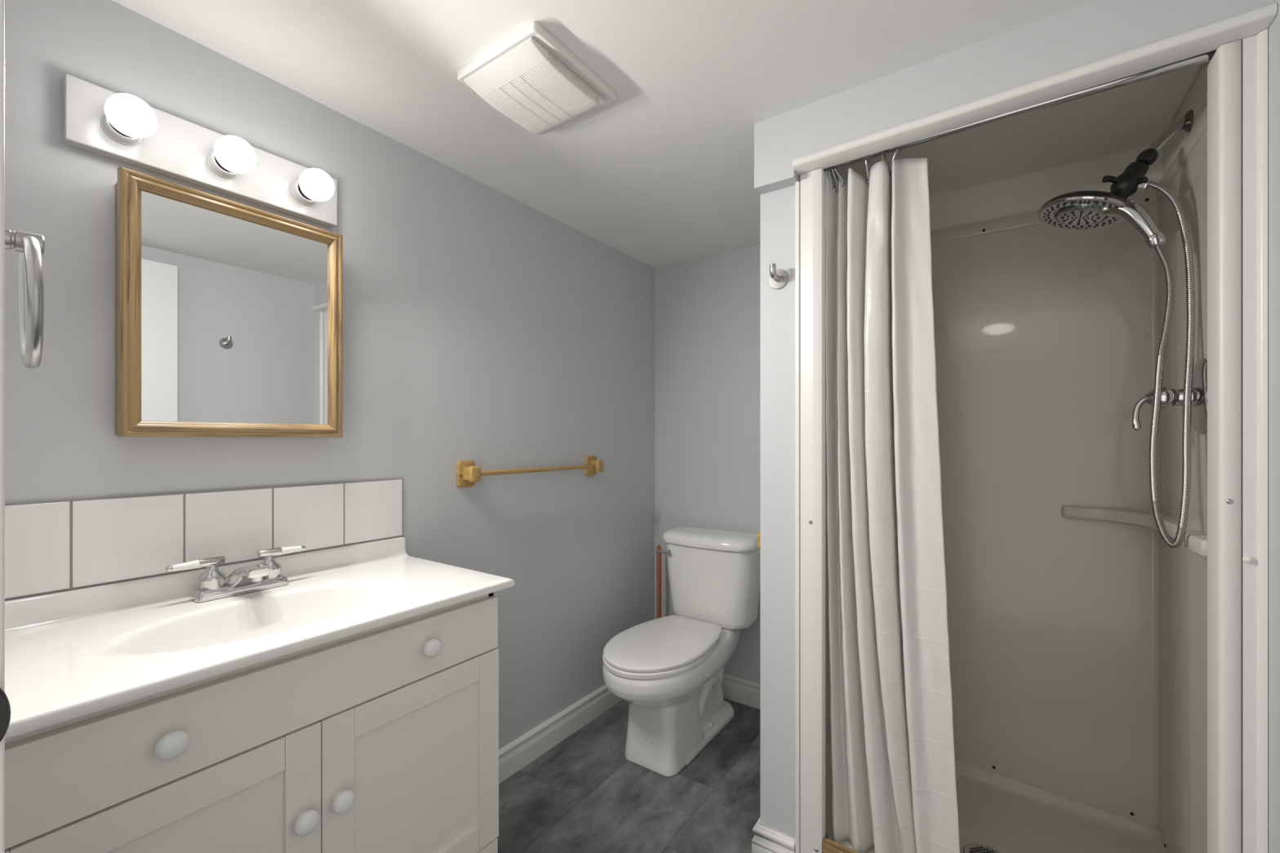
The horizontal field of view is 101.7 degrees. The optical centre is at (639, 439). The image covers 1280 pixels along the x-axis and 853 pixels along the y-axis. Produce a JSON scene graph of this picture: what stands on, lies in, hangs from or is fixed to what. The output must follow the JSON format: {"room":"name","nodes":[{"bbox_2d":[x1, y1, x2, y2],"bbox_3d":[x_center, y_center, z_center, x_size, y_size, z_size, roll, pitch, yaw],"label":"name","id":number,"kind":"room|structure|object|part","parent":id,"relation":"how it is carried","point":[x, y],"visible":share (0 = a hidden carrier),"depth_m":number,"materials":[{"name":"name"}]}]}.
{"room":"bathroom","nodes":[
{"label":"bathroom","id":0,"kind":"room"},
{"bbox_2d":[4,0,654,750],"bbox_3d":[-0.606,0.164,1.760,0.100,2.073,2.440,0,0,35],"label":"wall","id":1,"kind":"structure","parent":0,"point":[481,326],"depth_m":1.55,"materials":[{"name":"grey paint"}]},
{"bbox_2d":[62,73,337,227],"bbox_3d":[-0.894,-0.619,1.139,0.134,0.123,0.482,0,0,35],"label":"vanity light","id":2,"kind":"object","parent":1,"relation":"attached to","point":[123,127],"visible":1,"depth_m":1.10,"materials":[{"name":"white metal"}]},
{"bbox_2d":[100,93,157,145],"bbox_3d":[-0.977,-0.612,0.995,0.106,0.071,0.071,0,0,35],"label":"bulb","id":3,"kind":"object","parent":2,"relation":"attached to","point":[126,119],"depth_m":0.98,"materials":[{"name":"white glass"}]},
{"bbox_2d":[206,135,256,178],"bbox_3d":[-0.884,-0.612,1.129,0.106,0.071,0.071,0,0,35],"label":"bulb","id":4,"kind":"object","parent":2,"relation":"attached to","point":[228,157],"depth_m":1.11,"materials":[{"name":"white glass"}]},
{"bbox_2d":[290,168,334,205],"bbox_3d":[-0.791,-0.612,1.262,0.106,0.071,0.071,0,0,35],"label":"bulb","id":5,"kind":"object","parent":2,"relation":"attached to","point":[313,186],"depth_m":1.24,"materials":[{"name":"white glass"}]},
{"bbox_2d":[4,478,403,599],"bbox_3d":[-0.936,0.199,1.189,0.009,0.170,0.837,0,0,35],"label":"tile backsplash","id":6,"kind":"structure","parent":1,"relation":"attached to","point":[51,546],"depth_m":1.10,"materials":[{"name":"grey tile"}]},
{"bbox_2d":[115,166,342,437],"bbox_3d":[-0.902,-0.264,1.181,0.072,0.518,0.410,0,0,35],"label":"mirror","id":7,"kind":"object","parent":1,"relation":"attached to","point":[228,314],"visible":1,"depth_m":1.13,"materials":[{"name":"brown wood"}]},
{"bbox_3d":[-0.991,-0.264,1.013,0.026,0.518,0.032,0,0,35],"label":"frame moulding","id":8,"kind":"part","parent":7,"relation":"part of","materials":[{"name":"brown wood"}]},
{"bbox_3d":[-0.883,-0.021,1.168,0.026,0.032,0.410,0,0,35],"label":"frame moulding","id":9,"kind":"part","parent":7,"relation":"part of","materials":[{"name":"brown wood"}]},
{"bbox_3d":[-0.883,-0.507,1.168,0.026,0.032,0.410,0,0,35],"label":"frame moulding","id":10,"kind":"part","parent":7,"relation":"part of","materials":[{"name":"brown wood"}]},
{"bbox_3d":[-0.775,-0.264,1.323,0.026,0.518,0.032,0,0,35],"label":"frame moulding","id":11,"kind":"part","parent":7,"relation":"part of","materials":[{"name":"brown wood"}]},
{"bbox_2d":[456,455,603,487],"bbox_3d":[-0.370,0.112,1.957,0.062,0.088,0.701,0,0,35],"label":"towel bar","id":12,"kind":"object","parent":1,"relation":"attached to","point":[467,473],"visible":1,"depth_m":1.79,"materials":[{"name":"gold wood"}]},
{"bbox_3d":[-0.571,0.112,1.710,0.013,0.088,0.066,0,0,35],"label":"wall plate","id":13,"kind":"part","parent":12,"relation":"part of","materials":[{"name":"brown wood"}]},
{"bbox_3d":[-0.546,0.112,1.693,0.050,0.051,0.037,0,0,35],"label":"post","id":14,"kind":"part","parent":12,"relation":"part of","materials":[{"name":"brown wood"}]},
{"bbox_3d":[-0.209,0.112,2.231,0.013,0.088,0.066,0,0,35],"label":"wall plate","id":15,"kind":"part","parent":12,"relation":"part of","materials":[{"name":"brown wood"}]},
{"bbox_3d":[-0.184,0.112,2.214,0.050,0.051,0.037,0,0,35],"label":"post","id":16,"kind":"part","parent":12,"relation":"part of","materials":[{"name":"brown wood"}]},
{"bbox_2d":[498,684,622,784],"bbox_3d":[-0.311,1.145,2.083,0.014,0.109,1.376,0,0,35],"label":"baseboard","id":17,"kind":"structure","parent":1,"relation":"attached to","point":[516,755],"depth_m":2.03,"materials":[{"name":"white paint"}]},
{"bbox_2d":[497,698,759,852],"bbox_3d":[0.191,1.225,1.207,2.040,0.050,2.440,0,0,35],"label":"floor","id":18,"kind":"structure","parent":0,"point":[583,794],"depth_m":1.75,"materials":[{"name":"tile"}]},
{"bbox_2d":[4,592,498,852],"bbox_3d":[-0.747,0.779,1.047,0.480,0.843,0.817,0,0,35],"label":"vanity cabinet","id":19,"kind":"object","parent":18,"relation":"on","point":[384,739],"visible":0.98,"depth_m":0.90,"materials":[{"name":"white paint"}]},
{"bbox_3d":[-0.697,0.734,0.769,0.018,0.456,0.414,0,0,35],"label":"door","id":20,"kind":"part","parent":19,"relation":"part of","materials":[{"name":"white paint"}]},
{"bbox_3d":[-0.678,0.441,0.753,0.031,0.039,0.039,0,0,35],"label":"knob","id":21,"kind":"part","parent":19,"relation":"part of","materials":[{"name":"white ceramic"}]},
{"bbox_3d":[-0.699,0.734,0.771,0.008,0.350,0.308,0,0,35],"label":"recessed panel","id":22,"kind":"part","parent":19,"relation":"part of","materials":[{"name":"white paint"}]},
{"bbox_2d":[4,537,514,738],"bbox_3d":[-0.741,0.381,1.054,0.481,0.192,0.838,0,0,35],"label":"countertop","id":23,"kind":"structure","parent":19,"relation":"on","point":[72,654],"depth_m":0.98,"materials":[{"name":"stone"}]},
{"bbox_2d":[165,545,306,602],"bbox_3d":[-0.856,0.294,1.137,0.124,0.086,0.255,0,0,35],"label":"faucet","id":24,"kind":"object","parent":23,"relation":"on","point":[213,583],"visible":1,"depth_m":1.11,"materials":[{"name":"silver metal"}]},
{"bbox_3d":[-0.939,0.261,1.077,0.018,0.018,0.044,0,0,35],"label":"lever arm","id":25,"kind":"part","parent":24,"relation":"part of","materials":[{"name":"white"}]},
{"bbox_3d":[-0.914,0.293,1.113,0.047,0.052,0.047,0,0,35],"label":"handle","id":26,"kind":"part","parent":24,"relation":"part of","materials":[{"name":"silver metal"}]},
{"bbox_3d":[-0.884,0.326,1.156,0.055,0.020,0.171,0,0,35],"label":"plate","id":27,"kind":"part","parent":24,"relation":"part of","materials":[{"name":"silver metal"}]},
{"bbox_3d":[-0.853,0.304,1.135,0.118,0.062,0.100,0,0,35],"label":"spout","id":28,"kind":"part","parent":24,"relation":"part of","materials":[{"name":"silver metal"}]},
{"bbox_3d":[-0.854,0.293,1.200,0.047,0.052,0.047,0,0,35],"label":"handle","id":29,"kind":"part","parent":24,"relation":"part of","materials":[{"name":"silver metal"}]},
{"bbox_3d":[-0.829,0.261,1.236,0.018,0.018,0.044,0,0,35],"label":"lever arm","id":30,"kind":"part","parent":24,"relation":"part of","materials":[{"name":"white"}]},
{"bbox_3d":[-0.577,0.660,0.899,0.031,0.039,0.039,0,0,35],"label":"knob","id":31,"kind":"part","parent":19,"relation":"part of","materials":[{"name":"white ceramic"}]},
{"bbox_3d":[-0.542,0.659,0.949,0.031,0.039,0.039,0,0,35],"label":"knob","id":32,"kind":"part","parent":19,"relation":"part of","materials":[{"name":"white ceramic"}]},
{"bbox_3d":[-0.463,0.734,1.104,0.018,0.456,0.400,0,0,35],"label":"door","id":33,"kind":"part","parent":19,"relation":"part of","materials":[{"name":"white paint"}]},
{"bbox_3d":[-0.466,0.734,1.106,0.008,0.350,0.294,0,0,35],"label":"recessed panel","id":34,"kind":"part","parent":19,"relation":"part of","materials":[{"name":"white paint"}]},
{"bbox_3d":[-0.439,0.438,1.097,0.031,0.039,0.039,0,0,35],"label":"knob","id":35,"kind":"part","parent":19,"relation":"part of","materials":[{"name":"white ceramic"}]},
{"bbox_3d":[-0.583,1.033,0.933,0.016,0.134,0.813,0,0,35],"label":"rail","id":36,"kind":"part","parent":19,"relation":"part of","materials":[{"name":"white paint"}]},
{"bbox_2d":[656,545,661,618],"bbox_3d":[0.093,0.857,2.535,0.108,0.686,0.108,0,0,35],"label":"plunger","id":37,"kind":"object","parent":18,"relation":"on","point":[659,548],"visible":0.21,"depth_m":2.53,"materials":[{"name":"wood"}]},
{"bbox_2d":[602,526,759,777],"bbox_3d":[0.161,0.805,2.087,0.454,0.790,0.794,0,0,35],"label":"toilet","id":38,"kind":"object","parent":18,"relation":"on","point":[669,669],"visible":1,"depth_m":2.03,"materials":[{"name":"white ceramic"}]},
{"bbox_3d":[0.079,0.794,1.983,0.368,0.018,0.529,0,0,35],"label":"seat","id":39,"kind":"part","parent":38,"relation":"part of","materials":[{"name":"white plastic"}]},
{"bbox_3d":[0.085,0.772,1.992,0.364,0.020,0.545,0,0,35],"label":"lid","id":40,"kind":"part","parent":38,"relation":"part of","materials":[{"name":"white plastic"}]},
{"bbox_3d":[0.113,0.507,2.344,0.082,0.033,0.034,0,0,35],"label":"flush lever","id":41,"kind":"part","parent":38,"relation":"part of","materials":[{"name":"silver metal"}]},
{"bbox_3d":[0.140,1.001,2.071,0.376,0.398,0.739,0,0,35],"label":"bowl","id":42,"kind":"part","parent":38,"relation":"part of","materials":[{"name":"white ceramic"}]},
{"bbox_3d":[0.319,0.436,2.313,0.453,0.052,0.244,0,0,35],"label":"tank lid","id":43,"kind":"part","parent":38,"relation":"part of","materials":[{"name":"white ceramic"}]},
{"bbox_3d":[0.321,0.630,2.317,0.428,0.334,0.217,0,0,35],"label":"tank","id":44,"kind":"part","parent":38,"relation":"part of","materials":[{"name":"white ceramic"}]},
{"bbox_2d":[822,837,860,852],"bbox_3d":[0.776,1.126,1.168,0.713,0.148,0.017,0,0,35],"label":"shower threshold","id":45,"kind":"object","parent":18,"relation":"on","point":[828,846],"visible":1,"depth_m":1.35,"materials":[{"name":"brown wood"}]},
{"bbox_2d":[800,40,1253,852],"bbox_3d":[0.943,0.233,1.474,0.900,1.934,0.722,0,0,35],"label":"shower stall","id":46,"kind":"object","parent":18,"relation":"on","point":[1095,661],"visible":0.8,"depth_m":1.55,"materials":[{"name":"white plastic"}]},
{"bbox_2d":[1061,506,1207,558],"bbox_3d":[1.254,0.227,1.343,0.221,0.037,0.567,0,0,35],"label":"corner shelf","id":47,"kind":"object","parent":46,"relation":"attached to","point":[1195,539],"depth_m":1.49,"materials":[{"name":"white plastic"}]},
{"bbox_2d":[1131,357,1207,434],"bbox_3d":[1.222,-0.098,1.209,0.120,0.172,0.172,0,0,35],"label":"shower valve","id":48,"kind":"object","parent":46,"relation":"attached to","point":[1171,397],"visible":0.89,"depth_m":1.18,"materials":[{"name":"silver metal"}]},
{"bbox_3d":[1.183,-0.062,1.229,0.037,0.084,0.019,0,0,9],"label":"lever","id":49,"kind":"part","parent":48,"relation":"part of","materials":[{"name":"silver metal"}]},
{"bbox_2d":[112,0,1204,267],"bbox_3d":[0.191,-0.913,1.207,2.040,0.080,2.440,0,0,35],"label":"ceiling","id":50,"kind":"structure","parent":0,"point":[661,174],"depth_m":1.23,"materials":[{"name":"white paint"}]},
{"bbox_2d":[457,21,615,134],"bbox_3d":[-0.247,-0.853,1.274,0.265,0.040,0.280,0,0,35],"label":"exhaust fan","id":51,"kind":"object","parent":50,"relation":"attached to","point":[530,77],"visible":1,"depth_m":1.23,"materials":[{"name":"white plastic"}]},
{"bbox_2d":[654,244,759,683],"bbox_3d":[0.900,0.164,2.139,1.940,2.073,0.099,0,0,35],"label":"wall","id":52,"kind":"structure","parent":0,"point":[707,309],"depth_m":2.47,"materials":[{"name":"grey paint"}]},
{"bbox_2d":[721,673,759,709],"bbox_3d":[0.436,1.145,2.392,0.889,0.109,0.014,0,0,35],"label":"baseboard","id":53,"kind":"structure","parent":52,"relation":"attached to","point":[744,691],"depth_m":2.37,"materials":[{"name":"white paint"}]},
{"bbox_2d":[760,176,799,839],"bbox_3d":[0.637,0.164,1.767,0.156,2.073,0.813,0,0,35],"label":"wall partition","id":54,"kind":"structure","parent":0,"point":[777,207],"depth_m":1.45,"materials":[{"name":"grey paint"}]},
{"bbox_2d":[757,532,759,548],"bbox_3d":[0.444,0.314,1.680,0.062,0.088,0.226,0,0,35],"label":"paper holder","id":55,"kind":"object","parent":54,"relation":"attached to","point":[758,533],"visible":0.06,"depth_m":1.61,"materials":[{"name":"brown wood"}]},
{"bbox_2d":[751,817,795,852],"bbox_3d":[0.384,1.145,1.467,0.120,0.109,0.068,0,0,35],"label":"baseboard","id":56,"kind":"structure","parent":54,"relation":"attached to","point":[765,840],"depth_m":1.45,"materials":[{"name":"white paint"}]},
{"bbox_2d":[768,263,788,289],"bbox_3d":[0.370,-0.446,1.426,0.055,0.058,0.052,0,0,35],"label":"robe hook","id":57,"kind":"object","parent":54,"relation":"attached to","point":[778,278],"visible":1,"depth_m":1.43,"materials":[{"name":"silver metal"}]},
{"bbox_2d":[795,181,799,852],"bbox_3d":[0.427,0.253,1.409,0.015,1.895,0.014,0,0,35],"label":"trim","id":58,"kind":"structure","parent":54,"relation":"attached to","point":[797,184],"depth_m":1.40,"materials":[{"name":"white paint"}]},
{"bbox_2d":[823,48,1217,171],"bbox_3d":[0.775,-0.743,1.227,0.883,0.025,0.025,0,0,35],"label":"curtain rod","id":59,"kind":"object","parent":54,"relation":"attached to","point":[1207,56],"visible":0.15,"depth_m":1.12,"materials":[{"name":"silver metal"}]},
{"bbox_2d":[827,167,833,191],"bbox_3d":[0.517,-0.718,1.409,0.009,0.088,0.044,0,0,35],"label":"curtain ring","id":60,"kind":"object","parent":59,"relation":"hanging from","point":[828,169],"visible":0.33,"depth_m":1.40,"materials":[{"name":"grey metal"}]},
{"bbox_2d":[831,166,838,190],"bbox_3d":[0.527,-0.719,1.406,0.016,0.088,0.051,0,0,35],"label":"curtain ring","id":61,"kind":"object","parent":59,"relation":"hanging from","point":[834,174],"visible":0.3,"depth_m":1.40,"materials":[{"name":"grey metal"}]},
{"bbox_2d":[832,165,844,187],"bbox_3d":[0.532,-0.719,1.399,0.029,0.088,0.044,0,0,35],"label":"curtain ring","id":62,"kind":"object","parent":59,"relation":"hanging from","point":[833,166],"visible":0.38,"depth_m":1.39,"materials":[{"name":"grey metal"}]},
{"bbox_2d":[864,155,870,182],"bbox_3d":[0.594,-0.718,1.357,0.007,0.088,0.046,0,0,35],"label":"curtain ring","id":63,"kind":"object","parent":59,"relation":"hanging from","point":[867,163],"visible":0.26,"depth_m":1.35,"materials":[{"name":"grey metal"}]},
{"bbox_2d":[881,151,886,161],"bbox_3d":[0.625,-0.718,1.332,0.008,0.088,0.043,0,0,35],"label":"curtain ring","id":64,"kind":"object","parent":59,"relation":"hanging from","point":[883,156],"visible":0.27,"depth_m":1.32,"materials":[{"name":"grey metal"}]},
{"bbox_2d":[825,157,959,852],"bbox_3d":[0.636,0.177,1.323,0.312,1.810,0.072,0,0,35],"label":"shower curtain","id":65,"kind":"object","parent":59,"relation":"hanging from","point":[893,775],"visible":1,"depth_m":1.31,"materials":[{"name":"white fabric"}]},
{"bbox_2d":[890,146,902,175],"bbox_3d":[0.649,-0.719,1.318,0.029,0.088,0.046,0,0,35],"label":"curtain ring","id":66,"kind":"object","parent":59,"relation":"hanging from","point":[897,148],"visible":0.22,"depth_m":1.32,"materials":[{"name":"grey metal"}]},
{"bbox_2d":[754,0,1274,194],"bbox_3d":[0.718,-0.784,1.187,0.949,0.178,0.043,0,0,35],"label":"wall header","id":67,"kind":"structure","parent":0,"point":[1093,30],"depth_m":1.14,"materials":[{"name":"grey paint"}]},
{"bbox_2d":[830,63,1201,195],"bbox_3d":[0.953,-0.870,1.480,0.880,0.006,0.702,0,0,35],"label":"ceiling","id":68,"kind":"structure","parent":67,"relation":"attached to","point":[1133,115],"depth_m":1.50,"materials":[{"name":"white paint"}]},
{"bbox_2d":[791,2,1277,176],"bbox_3d":[0.758,-0.732,1.149,0.836,0.036,0.058,0,0,35],"label":"trim","id":69,"kind":"structure","parent":67,"relation":"attached to","point":[1208,37],"depth_m":1.07,"materials":[{"name":"white paint"}]},
{"bbox_2d":[928,144,1162,231],"bbox_3d":[1.180,-0.783,1.817,0.904,0.177,0.106,0,0,35],"label":"wall","id":70,"kind":"structure","parent":0,"point":[1027,193],"depth_m":1.70,"materials":[{"name":"white paint"}]},
{"bbox_2d":[1162,0,1279,852],"bbox_3d":[0.958,0.164,0.614,0.104,2.073,2.341,0,0,35],"label":"wall","id":71,"kind":"structure","parent":0,"point":[1273,29],"depth_m":0.90,"materials":[{"name":"grey paint"}]},
{"bbox_2d":[1037,109,1195,548],"bbox_3d":[1.181,-0.289,1.290,0.312,1.055,0.263,0,0,35],"label":"handheld shower","id":72,"kind":"object","parent":71,"relation":"attached to","point":[1086,210],"visible":1,"depth_m":1.21,"materials":[{"name":"silver metal"}]},
{"bbox_3d":[1.184,-0.635,1.274,0.082,0.032,0.033,0,0,11],"label":"diverter lever","id":73,"kind":"part","parent":72,"relation":"part of","materials":[{"name":"black plastic"}]},
{"bbox_3d":[1.174,-0.514,1.245,0.044,0.138,0.120,0,0,-35],"label":"hand spray handle","id":74,"kind":"part","parent":72,"relation":"part of","materials":[{"name":"silver metal"}]},
{"bbox_3d":[1.310,-0.749,1.293,0.120,0.109,0.031,0,0,-3],"label":"arm","id":75,"kind":"part","parent":72,"relation":"part of","materials":[{"name":"silver metal"}]},
{"bbox_3d":[-0.460,0.164,0.272,1.838,2.073,0.122,0,0,35],"label":"wall","id":76,"kind":"structure","parent":0,"visible":0},
{"bbox_2d":[0,0,10,852],"bbox_3d":[-0.379,0.165,0.223,0.067,2.070,0.134,0,0,35],"label":"trim","id":77,"kind":"structure","parent":76,"relation":"attached to","point":[5,708],"depth_m":0.26,"materials":[{"name":"white paint"}]},
{"bbox_2d":[4,228,44,368],"bbox_3d":[-0.755,-0.175,0.604,0.158,0.177,0.085,0,0,35],"label":"towel ring","id":78,"kind":"object","parent":76,"relation":"attached to","point":[30,246],"visible":1,"depth_m":0.60,"materials":[{"name":"silver metal"}]},
{"bbox_3d":[-0.753,-0.237,0.607,0.026,0.026,0.076,0,0,35],"label":"post","id":79,"kind":"part","parent":78,"relation":"part of","materials":[{"name":"silver metal"}]},
{"bbox_3d":[1.114,0.164,0.960,0.038,2.073,0.032,0,0,35],"label":"wall","id":80,"kind":"structure","parent":0,"visible":0},
{"bbox_2d":[1241,28,1267,852],"bbox_3d":[1.102,0.237,0.935,0.027,1.925,0.022,0,0,35],"label":"trim","id":81,"kind":"structure","parent":80,"relation":"attached to","point":[1254,48],"depth_m":0.93,"materials":[{"name":"white paint"}]}
]}

